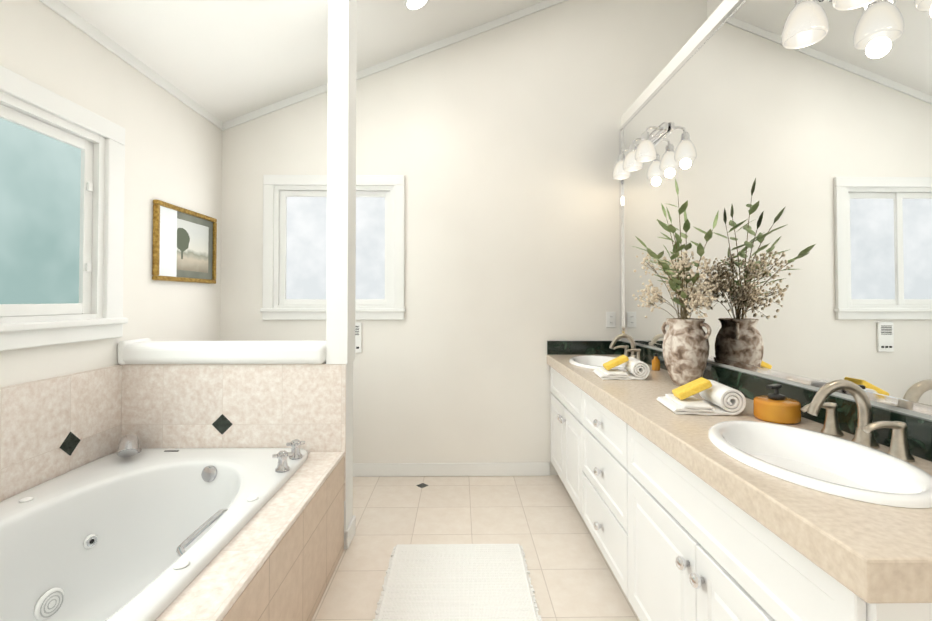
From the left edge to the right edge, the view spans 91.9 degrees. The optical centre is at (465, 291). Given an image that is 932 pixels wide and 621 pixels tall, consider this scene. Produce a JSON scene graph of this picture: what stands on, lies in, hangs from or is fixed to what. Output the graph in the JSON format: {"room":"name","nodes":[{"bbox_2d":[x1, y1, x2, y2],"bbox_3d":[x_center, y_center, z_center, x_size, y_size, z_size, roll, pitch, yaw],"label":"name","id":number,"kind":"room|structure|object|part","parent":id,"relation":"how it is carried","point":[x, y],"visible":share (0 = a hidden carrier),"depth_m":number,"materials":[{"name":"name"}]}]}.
{"room":"bathroom","nodes":[
{"label":"bathroom","id":0,"kind":"room"},
{"bbox_2d":[0,0,221,386],"bbox_3d":[-1.815,-0.690,1.060,0.100,4.000,4.690,0,-1,-1],"label":"wall","id":1,"kind":"structure","parent":0,"point":[173,150],"depth_m":2.42,"materials":[{"name":"paint"}]},
{"bbox_2d":[0,364,121,501],"bbox_3d":[-1.760,0.710,1.252,0.010,0.706,2.119,0,-1,-1],"label":"wall tiles","id":2,"kind":"structure","parent":1,"relation":"attached to","point":[41,420],"depth_m":1.93,"materials":[{"name":"beige tile"}]},
{"bbox_2d":[60,432,79,455],"bbox_3d":[-1.764,0.679,2.008,0.003,0.106,0.106,0,-1,-1],"label":"wall tile","id":3,"kind":"object","parent":2,"relation":"attached to","point":[70,443],"depth_m":2.01,"materials":[{"name":"tile"}]},
{"bbox_2d":[0,65,127,350],"bbox_3d":[-1.779,-0.319,1.355,0.120,1.073,1.930,0,-1,-1],"label":"window","id":4,"kind":"structure","parent":1,"relation":"in","point":[62,173],"depth_m":1.98,"materials":[{"name":"paint"}]},
{"bbox_3d":[-1.806,-0.319,1.354,0.006,0.803,1.600,0,-1,-1],"label":"glass","id":5,"kind":"part","parent":4,"relation":"part of","materials":[{"name":"teal glass"}]},
{"bbox_2d":[39,0,222,130],"bbox_3d":[-1.757,-1.248,1.070,0.012,0.064,4.488,0,-1,-1],"label":"crown molding","id":6,"kind":"structure","parent":1,"relation":"attached to","point":[60,8],"depth_m":2.33,"materials":[{"name":"paint"}]},
{"bbox_2d":[152,199,216,283],"bbox_3d":[-1.774,-0.289,2.875,0.028,0.460,0.630,0,-1,-1],"label":"picture frame","id":7,"kind":"object","parent":1,"relation":"attached to","point":[184,245],"visible":1,"depth_m":2.82,"materials":[{"name":"gold metal"}]},
{"bbox_2d":[59,0,545,121],"bbox_3d":[0.035,-2.031,1.107,3.800,1.602,4.690,0,-1,-1],"label":"ceiling","id":8,"kind":"structure","parent":0,"point":[224,60],"depth_m":2.73,"materials":[{"name":"paint"}]},
{"bbox_2d":[404,0,428,10],"bbox_3d":[-0.306,-1.815,2.815,0.160,0.066,0.170,0,-1,-1],"label":"recessed light","id":9,"kind":"object","parent":8,"relation":"in","point":[412,5],"visible":1,"depth_m":2.84,"materials":[{"name":"paint"}]},
{"bbox_2d":[220,0,706,474],"bbox_3d":[0.005,-0.951,3.384,3.800,4.600,0.100,0,-1,-1],"label":"wall","id":10,"kind":"structure","parent":0,"point":[497,148],"depth_m":3.33,"materials":[{"name":"paint"}]},
{"bbox_2d":[260,175,405,319],"bbox_3d":[-0.966,-0.322,3.323,1.048,1.060,0.115,0,-1,-1],"label":"window","id":11,"kind":"structure","parent":10,"relation":"in","point":[294,244],"depth_m":3.33,"materials":[{"name":"paint"}]},
{"bbox_3d":[-0.967,-0.321,3.349,0.798,0.830,0.004,0,-1,-1],"label":"glass","id":12,"kind":"part","parent":11,"relation":"part of","materials":[{"name":"white glass"}]},
{"bbox_2d":[355,323,361,352],"bbox_3d":[-0.783,0.340,3.291,0.044,0.211,0.020,0,-1,-1],"label":"switch","id":13,"kind":"object","parent":10,"relation":"attached to","point":[358,337],"visible":0.31,"depth_m":3.28,"materials":[{"name":"white plastic"}]},
{"bbox_2d":[223,0,567,130],"bbox_3d":[0.017,-1.904,3.343,3.558,1.454,0.012,0,-1,-1],"label":"crown molding","id":14,"kind":"structure","parent":10,"relation":"attached to","point":[469,33],"depth_m":3.33,"materials":[{"name":"paint"}]},
{"bbox_2d":[353,462,549,476],"bbox_3d":[-0.589,1.299,3.278,2.406,0.095,0.018,0,-1,-1],"label":"baseboard","id":15,"kind":"structure","parent":10,"relation":"attached to","point":[443,469],"depth_m":3.28,"materials":[{"name":"paint"}]},
{"bbox_2d":[606,312,615,327],"bbox_3d":[1.070,0.208,3.323,0.070,0.116,0.010,0,-1,-1],"label":"electrical outlet","id":16,"kind":"object","parent":10,"relation":"attached to","point":[610,319],"visible":1,"depth_m":3.32,"materials":[{"name":"white plastic"}]},
{"bbox_2d":[311,475,639,620],"bbox_3d":[0.035,1.350,1.050,3.800,0.080,4.690,0,-1,-1],"label":"floor","id":17,"kind":"structure","parent":0,"point":[540,521],"depth_m":2.46,"materials":[{"name":"tile"}]},
{"bbox_2d":[0,434,343,620],"bbox_3d":[-1.183,0.993,1.244,1.140,0.637,2.137,0,-1,-1],"label":"tub","id":18,"kind":"object","parent":17,"relation":"on","point":[130,530],"visible":1,"depth_m":1.76,"materials":[{"name":"ceramic"}]},
{"bbox_2d":[118,338,352,548],"bbox_3d":[-1.201,0.794,2.394,1.158,1.078,0.214,0,-1,-1],"label":"wall","id":19,"kind":"structure","parent":17,"relation":"on","point":[256,394],"depth_m":2.32,"materials":[{"name":"tile"}]},
{"bbox_2d":[212,414,232,434],"bbox_3d":[-1.254,0.684,2.319,0.106,0.106,0.003,0,-1,-1],"label":"wall tiles","id":20,"kind":"structure","parent":19,"relation":"attached to","point":[222,424],"depth_m":2.32,"materials":[{"name":"tile"}]},
{"bbox_2d":[326,0,356,363],"bbox_3d":[-0.669,-0.672,2.433,0.110,2.100,0.174,0,-1,-1],"label":"post","id":21,"kind":"object","parent":19,"relation":"on","point":[341,198],"visible":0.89,"depth_m":2.35,"materials":[{"name":"paint"}]},
{"bbox_2d":[346,516,355,536],"bbox_3d":[-1.196,1.286,2.475,1.172,0.095,0.020,0,-1,-1],"label":"baseboard","id":22,"kind":"structure","parent":19,"relation":"attached to","point":[350,532],"depth_m":2.42,"materials":[{"name":"paint"}]},
{"bbox_2d":[416,483,428,487],"bbox_3d":[-0.302,1.344,3.119,0.060,0.002,0.060,-1,-1,44],"label":"tile","id":23,"kind":"object","parent":17,"relation":"on","point":[422,485],"depth_m":3.12,"materials":[{"name":"black tile"}]},
{"bbox_2d":[373,544,541,620],"bbox_3d":[-0.035,1.314,1.825,0.678,0.016,1.055,0,-1,-1],"label":"bath mat","id":24,"kind":"object","parent":17,"relation":"on","point":[457,582],"visible":1,"depth_m":2.01,"materials":[{"name":"fabric"}]},
{"bbox_2d":[547,362,931,620],"bbox_3d":[0.884,0.918,2.021,0.568,0.813,2.574,0,-1,-1],"label":"bathroom vanity","id":25,"kind":"object","parent":17,"relation":"on","point":[678,547],"depth_m":1.39,"materials":[{"name":"paint"}]},
{"bbox_2d":[547,354,931,609],"bbox_3d":[0.889,0.476,2.011,0.559,0.070,2.610,0,-1,-1],"label":"countertop","id":26,"kind":"structure","parent":25,"relation":"on","point":[886,555],"depth_m":0.86,"materials":[{"name":"beige stone"}]},
{"bbox_2d":[559,354,651,369],"bbox_3d":[0.859,0.522,2.840,0.394,0.167,0.584,0,-1,-1],"label":"sink","id":27,"kind":"object","parent":26,"relation":"in","point":[584,361],"depth_m":3.06,"materials":[{"name":"white ceramic"}]},
{"bbox_2d":[593,355,649,379],"bbox_3d":[0.808,0.391,2.359,0.242,0.111,0.204,0,-1,5],"label":"towel","id":28,"kind":"object","parent":26,"relation":"on","point":[636,369],"visible":1,"depth_m":2.29,"materials":[{"name":"fabric"}]},
{"bbox_2d":[607,334,646,361],"bbox_3d":[1.024,0.365,2.930,0.188,0.182,0.264,0,-1,-1],"label":"faucet","id":29,"kind":"object","parent":26,"relation":"on","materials":[{"name":"silver metal"}]},
{"bbox_2d":[652,353,659,370],"bbox_3d":[1.086,0.402,2.575,0.044,0.096,0.044,0,-1,-1],"label":"soap bottle","id":30,"kind":"object","parent":26,"relation":"on","point":[655,363],"visible":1,"depth_m":2.56,"materials":[{"name":"orange glass"}]},
{"bbox_2d":[632,179,729,385],"bbox_3d":[0.976,-0.045,2.119,0.352,0.974,0.480,0,-1,-1],"label":"vase","id":31,"kind":"object","parent":26,"relation":"on","point":[685,345],"visible":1,"depth_m":2.06,"materials":[{"name":"ceramic"}]},
{"bbox_2d":[657,377,745,414],"bbox_3d":[0.862,0.379,1.670,0.242,0.111,0.205,0,-1,6],"label":"towel","id":32,"kind":"object","parent":26,"relation":"on","point":[721,399],"visible":1,"depth_m":1.61,"materials":[{"name":"fabric"}]},
{"bbox_2d":[753,384,800,423],"bbox_3d":[1.049,0.373,1.522,0.134,0.118,0.134,0,-1,-1],"label":"soap dispenser","id":33,"kind":"object","parent":26,"relation":"on","point":[776,407],"visible":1,"depth_m":1.48,"materials":[{"name":"orange glass"}]},
{"bbox_2d":[675,418,931,509],"bbox_3d":[0.880,0.493,1.166,0.394,0.167,0.584,0,-1,-1],"label":"sink","id":34,"kind":"object","parent":26,"relation":"in","point":[828,473],"depth_m":1.17,"materials":[{"name":"white ceramic"}]},
{"bbox_2d":[800,379,922,461],"bbox_3d":[1.046,0.336,1.256,0.188,0.182,0.264,0,-1,-1],"label":"faucet","id":35,"kind":"object","parent":26,"relation":"on","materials":[{"name":"silver metal"}]},
{"bbox_2d":[707,0,723,18],"bbox_3d":[1.885,-0.989,1.114,0.100,4.600,4.690,0,-1,-1],"label":"wall","id":36,"kind":"structure","parent":0,"point":[712,6],"depth_m":3.30,"materials":[{"name":"paint"}]},
{"bbox_2d":[621,0,931,419],"bbox_3d":[1.511,-0.015,1.042,0.650,2.650,4.590,0,-1,-1],"label":"wall","id":37,"kind":"structure","parent":0,"point":[719,13],"depth_m":2.19,"materials":[{"name":"paint"}]},
{"bbox_2d":[619,0,931,414],"bbox_3d":[1.161,-0.454,2.031,0.017,1.560,2.611,0,-1,-1],"label":"mirror","id":38,"kind":"object","parent":37,"relation":"attached to","point":[806,172],"visible":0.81,"depth_m":1.57,"materials":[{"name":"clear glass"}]},
{"bbox_2d":[612,122,667,179],"bbox_3d":[1.063,-0.863,2.807,0.169,0.202,0.509,0,-1,-1],"label":"sconce","id":39,"kind":"object","parent":38,"relation":"attached to","point":[638,155],"visible":1,"depth_m":2.71,"materials":[{"name":"white glass"}]},
{"bbox_3d":[1.038,-0.814,2.805,0.119,0.106,0.509,0,-1,-1],"label":"lamp shade","id":40,"kind":"part","parent":39,"relation":"part of","materials":[{"name":"white glass"}]},
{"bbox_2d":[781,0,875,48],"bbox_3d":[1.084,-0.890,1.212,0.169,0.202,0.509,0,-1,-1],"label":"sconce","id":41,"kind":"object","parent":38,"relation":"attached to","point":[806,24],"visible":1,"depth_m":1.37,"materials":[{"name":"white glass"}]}
]}

